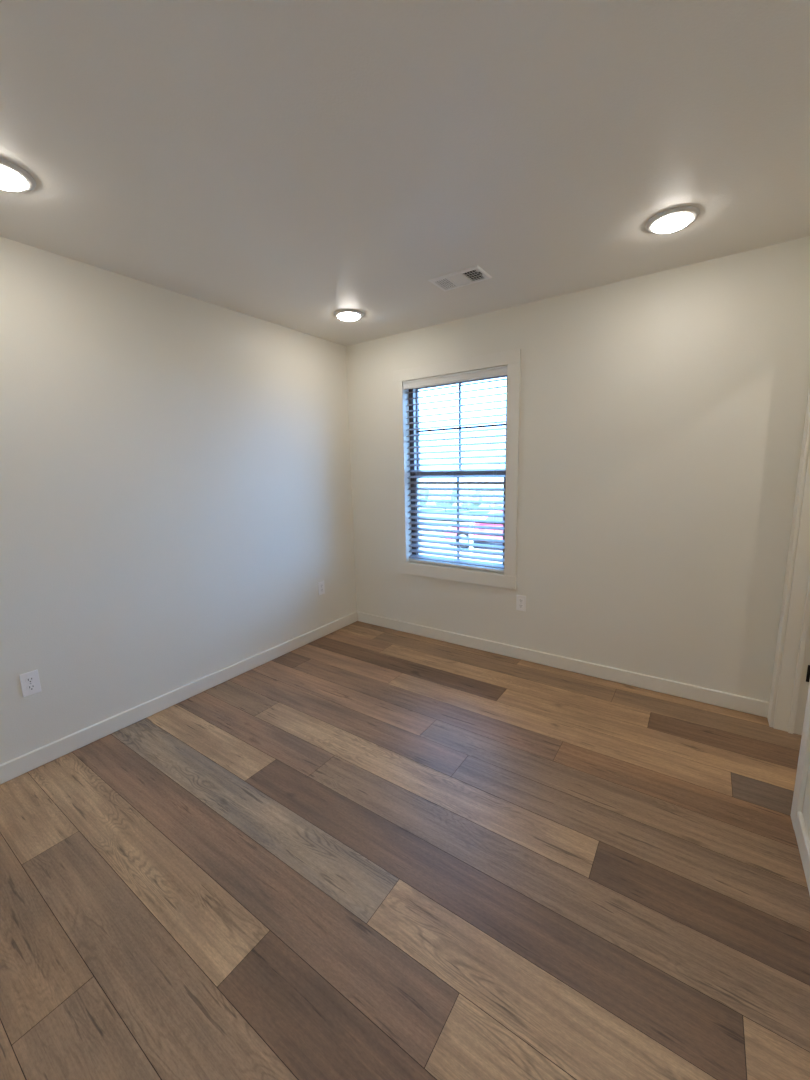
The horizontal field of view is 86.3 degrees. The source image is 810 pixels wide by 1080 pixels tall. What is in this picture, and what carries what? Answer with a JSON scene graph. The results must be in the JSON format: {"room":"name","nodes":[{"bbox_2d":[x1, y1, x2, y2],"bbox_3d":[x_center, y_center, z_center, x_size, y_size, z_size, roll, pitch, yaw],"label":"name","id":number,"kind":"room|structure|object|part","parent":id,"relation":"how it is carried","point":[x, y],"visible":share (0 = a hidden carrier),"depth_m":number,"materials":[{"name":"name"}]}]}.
{"room":"empty bedroom","nodes":[
{"label":"empty bedroom","id":0,"kind":"room"},
{"bbox_2d":[0,236,356,764],"bbox_3d":[-1.451,-0.167,2.584,0.116,2.520,3.596,5,11,34],"label":"wall","id":1,"kind":"structure","parent":0,"point":[176,483],"depth_m":2.44,"materials":[{"name":"white paint"}]},
{"bbox_2d":[19,670,40,696],"bbox_3d":[-1.800,0.689,2.076,0.008,0.114,0.070,5,11,34],"label":"electrical outlet","id":2,"kind":"object","parent":1,"relation":"attached to","point":[30,682],"visible":1,"depth_m":2.07,"materials":[{"name":"white plastic"}]},
{"bbox_2d":[25,676,34,682],"bbox_3d":[-1.799,0.670,2.071,0.003,0.029,0.034,5,11,34],"label":"receptacle","id":3,"kind":"object","parent":2,"relation":"attached to","point":[28,679],"depth_m":2.07,"materials":[{"name":"white plastic"}]},
{"bbox_2d":[27,684,35,690],"bbox_3d":[-1.798,0.709,2.078,0.003,0.029,0.034,5,11,34],"label":"receptacle","id":4,"kind":"object","parent":2,"relation":"attached to","point":[30,687],"depth_m":2.08,"materials":[{"name":"white plastic"}]},
{"bbox_2d":[0,611,357,783],"bbox_3d":[-1.384,0.960,2.716,0.015,0.091,3.320,5,11,34],"label":"baseboard","id":5,"kind":"structure","parent":1,"relation":"attached to","point":[11,769],"depth_m":2.53,"materials":[{"name":"white paint"}]},
{"bbox_2d":[318,581,324,594],"bbox_3d":[-0.705,0.404,3.645,0.008,0.114,0.070,5,11,34],"label":"electrical outlet","id":6,"kind":"object","parent":1,"relation":"attached to","point":[321,588],"visible":1,"depth_m":3.64,"materials":[{"name":"white plastic"}]},
{"bbox_2d":[0,621,809,1079],"bbox_3d":[0.433,1.209,1.493,4.420,0.080,3.320,5,11,34],"label":"floor","id":7,"kind":"structure","parent":0,"point":[362,851],"depth_m":1.49,"materials":[{"name":"brown wood"}]},
{"bbox_2d":[0,0,809,345],"bbox_3d":[0.388,-1.289,1.094,4.652,0.100,3.596,5,11,34],"label":"ceiling","id":8,"kind":"structure","parent":0,"point":[292,164],"depth_m":1.39,"materials":[{"name":"white paint"}]},
{"bbox_2d":[0,157,35,191],"bbox_3d":[-1.396,-1.246,1.482,0.201,0.030,0.201,5,11,34],"label":"recessed light","id":9,"kind":"object","parent":8,"relation":"in","point":[14,178],"visible":1,"depth_m":1.48,"materials":[{"name":"white plastic"}]},
{"bbox_2d":[334,309,363,320],"bbox_3d":[-0.380,-1.510,2.919,0.201,0.030,0.201,5,11,34],"label":"recessed light","id":10,"kind":"object","parent":8,"relation":"in","point":[343,314],"visible":1,"depth_m":2.87,"materials":[{"name":"white plastic"}]},
{"bbox_2d":[428,265,491,290],"bbox_3d":[0.305,-1.445,2.406,0.302,0.020,0.186,5,11,34],"label":"ceiling vent","id":11,"kind":"object","parent":8,"relation":"in","point":[474,274],"visible":1,"depth_m":2.39,"materials":[{"name":"white metal"}]},
{"bbox_3d":[0.235,-1.456,2.453,0.078,0.005,0.132,5,11,34],"label":"louvre panel","id":12,"kind":"part","parent":11,"relation":"part of","materials":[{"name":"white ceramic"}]},
{"bbox_3d":[0.305,-1.450,2.405,0.072,0.004,0.126,5,11,34],"label":"louvre panel","id":13,"kind":"part","parent":11,"relation":"part of","materials":[{"name":"white metal"}]},
{"bbox_3d":[0.375,-1.444,2.357,0.078,0.007,0.132,5,11,34],"label":"louvre panel","id":14,"kind":"part","parent":11,"relation":"part of","materials":[{"name":"black metal"}]},
{"bbox_2d":[645,206,699,233],"bbox_3d":[1.154,-1.369,1.868,0.201,0.030,0.201,5,11,34],"label":"recessed light","id":15,"kind":"object","parent":8,"relation":"in","point":[673,219],"visible":1,"depth_m":1.83,"materials":[{"name":"white plastic"}]},
{"bbox_2d":[346,236,809,701],"bbox_3d":[1.438,-0.247,2.670,4.536,2.520,0.160,5,11,34],"label":"wall","id":16,"kind":"structure","parent":0,"point":[662,414],"depth_m":2.58,"materials":[{"name":"white paint"}]},
{"bbox_2d":[393,349,520,589],"bbox_3d":[0.354,-0.491,3.272,1.036,1.640,0.019,5,11,34],"label":"window frame","id":17,"kind":"structure","parent":16,"relation":"in","point":[511,358],"depth_m":3.14,"materials":[{"name":"white paint"}]},
{"bbox_2d":[403,365,506,572],"bbox_3d":[0.373,-0.504,3.298,0.856,1.444,0.076,5,11,34],"label":"window blind","id":18,"kind":"object","parent":17,"relation":"attached to","point":[502,370],"visible":0.88,"depth_m":3.29,"materials":[{"name":"white plastic"}]},
{"bbox_3d":[0.107,-0.518,3.496,0.001,1.391,0.053,5,11,34],"label":"ladder cord","id":19,"kind":"part","parent":18,"relation":"part of","materials":[{"name":"white fabric"}]},
{"bbox_3d":[0.396,0.198,3.425,0.848,0.018,0.050,5,11,34],"label":"rail","id":20,"kind":"part","parent":18,"relation":"part of","materials":[{"name":"white plastic"}]},
{"bbox_3d":[0.653,-0.468,3.124,0.001,1.391,0.053,5,11,34],"label":"ladder cord","id":21,"kind":"part","parent":18,"relation":"part of","materials":[{"name":"white fabric"}]},
{"bbox_2d":[409,375,506,568],"bbox_3d":[0.422,-0.513,3.368,0.862,1.456,0.080,5,11,34],"label":"window","id":22,"kind":"structure","parent":16,"relation":"in","point":[411,395],"depth_m":3.46,"materials":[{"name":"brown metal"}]},
{"bbox_3d":[0.420,-0.174,3.412,0.784,0.727,0.028,5,11,34],"label":"sash","id":23,"kind":"part","parent":22,"relation":"part of","materials":[{"name":"grey plastic"}]},
{"bbox_3d":[0.424,-0.856,3.325,0.784,0.720,0.028,5,11,34],"label":"sash","id":24,"kind":"part","parent":22,"relation":"part of","materials":[{"name":"grey"}]},
{"bbox_2d":[516,595,525,610],"bbox_3d":[0.838,0.456,3.115,0.070,0.114,0.008,5,11,34],"label":"electrical outlet","id":25,"kind":"object","parent":16,"relation":"attached to","point":[520,600],"visible":1,"depth_m":3.11,"materials":[{"name":"white plastic"}]},
{"bbox_2d":[358,612,768,717],"bbox_3d":[0.788,0.827,3.213,2.984,0.091,0.015,5,11,34],"label":"baseboard","id":26,"kind":"structure","parent":16,"relation":"attached to","point":[696,693],"depth_m":2.90,"materials":[{"name":"white paint"}]},
{"bbox_2d":[802,762,809,838],"bbox_3d":[1.103,0.031,0.809,0.116,2.440,3.320,5,11,34],"label":"wall","id":27,"kind":"structure","parent":0,"point":[806,805],"depth_m":1.58,"materials":[{"name":"white paint"}]},
{"bbox_2d":[767,383,809,830],"bbox_3d":[1.778,0.001,1.809,0.133,2.138,0.897,5,11,34],"label":"door frame","id":28,"kind":"structure","parent":27,"relation":"attached to","point":[793,687],"depth_m":2.17,"materials":[{"name":"white paint"}]},
{"bbox_2d":[806,665,809,681],"bbox_3d":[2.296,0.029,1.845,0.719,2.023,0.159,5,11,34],"label":"door hinge","id":29,"kind":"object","parent":28,"relation":"attached to","point":[808,668],"depth_m":2.18,"materials":[{"name":"black metal"}]},
{"bbox_2d":[795,811,809,893],"bbox_3d":[0.821,1.250,0.675,0.015,0.091,2.392,5,11,34],"label":"baseboard","id":30,"kind":"structure","parent":27,"relation":"attached to","point":[803,841],"depth_m":1.53,"materials":[{"name":"white paint"}]},
{"label":"outside","id":31,"kind":"structure","parent":0,"visible":0},
{"bbox_2d":[420,525,502,562],"bbox_3d":[-6.370,-0.203,20.183,52.000,0.150,11.300,5,11,34],"label":"driveway","id":32,"kind":"structure","parent":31,"point":[421,526],"depth_m":15.96,"materials":[{"name":"grey concrete"}]},
{"bbox_2d":[469,517,472,554],"bbox_3d":[2.139,-0.100,13.950,0.128,1.320,0.128,5,11,34],"label":"marker post","id":33,"kind":"object","parent":32,"relation":"on","point":[470,529],"visible":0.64,"depth_m":13.90,"materials":[{"name":"white plastic"}]},
{"bbox_2d":[443,511,502,547],"bbox_3d":[3.677,-0.444,15.403,4.410,1.450,2.080,5,11,34],"label":"car","id":34,"kind":"object","parent":32,"relation":"on","point":[491,512],"visible":0.18,"depth_m":15.06,"materials":[{"name":"red paint"}]},
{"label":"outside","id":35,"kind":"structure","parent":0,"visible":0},
{"bbox_2d":[420,481,503,526],"bbox_3d":[8.641,-4.398,43.418,90.000,0.190,74.380,5,11,34],"label":"ground","id":36,"kind":"structure","parent":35,"point":[428,485],"depth_m":29.65,"materials":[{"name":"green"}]},
{"bbox_2d":[420,479,428,504],"bbox_3d":[0.817,-3.158,29.625,1.964,2.284,1.565,5,11,34],"label":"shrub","id":37,"kind":"object","parent":36,"relation":"on","point":[421,480],"visible":0.14,"depth_m":29.08,"materials":[{"name":"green plant"}]},
{"bbox_2d":[433,479,456,510],"bbox_3d":[2.651,-2.977,28.630,1.842,2.172,1.477,5,11,34],"label":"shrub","id":38,"kind":"object","parent":36,"relation":"on","point":[436,485],"visible":0.45,"depth_m":28.11,"materials":[{"name":"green plant"}]},
{"bbox_2d":[459,484,482,512],"bbox_3d":[4.110,-2.703,27.360,1.452,1.986,1.675,-8,12,-35],"label":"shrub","id":39,"kind":"object","parent":36,"relation":"on","point":[465,485],"visible":0.49,"depth_m":26.96,"materials":[{"name":"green plant"}]},
{"bbox_2d":[487,492,502,510],"bbox_3d":[5.855,-2.304,26.633,1.658,1.359,1.362,5,11,34],"label":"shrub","id":40,"kind":"object","parent":36,"relation":"on","point":[490,498],"visible":0.23,"depth_m":26.25,"materials":[{"name":"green plant"}]}
]}

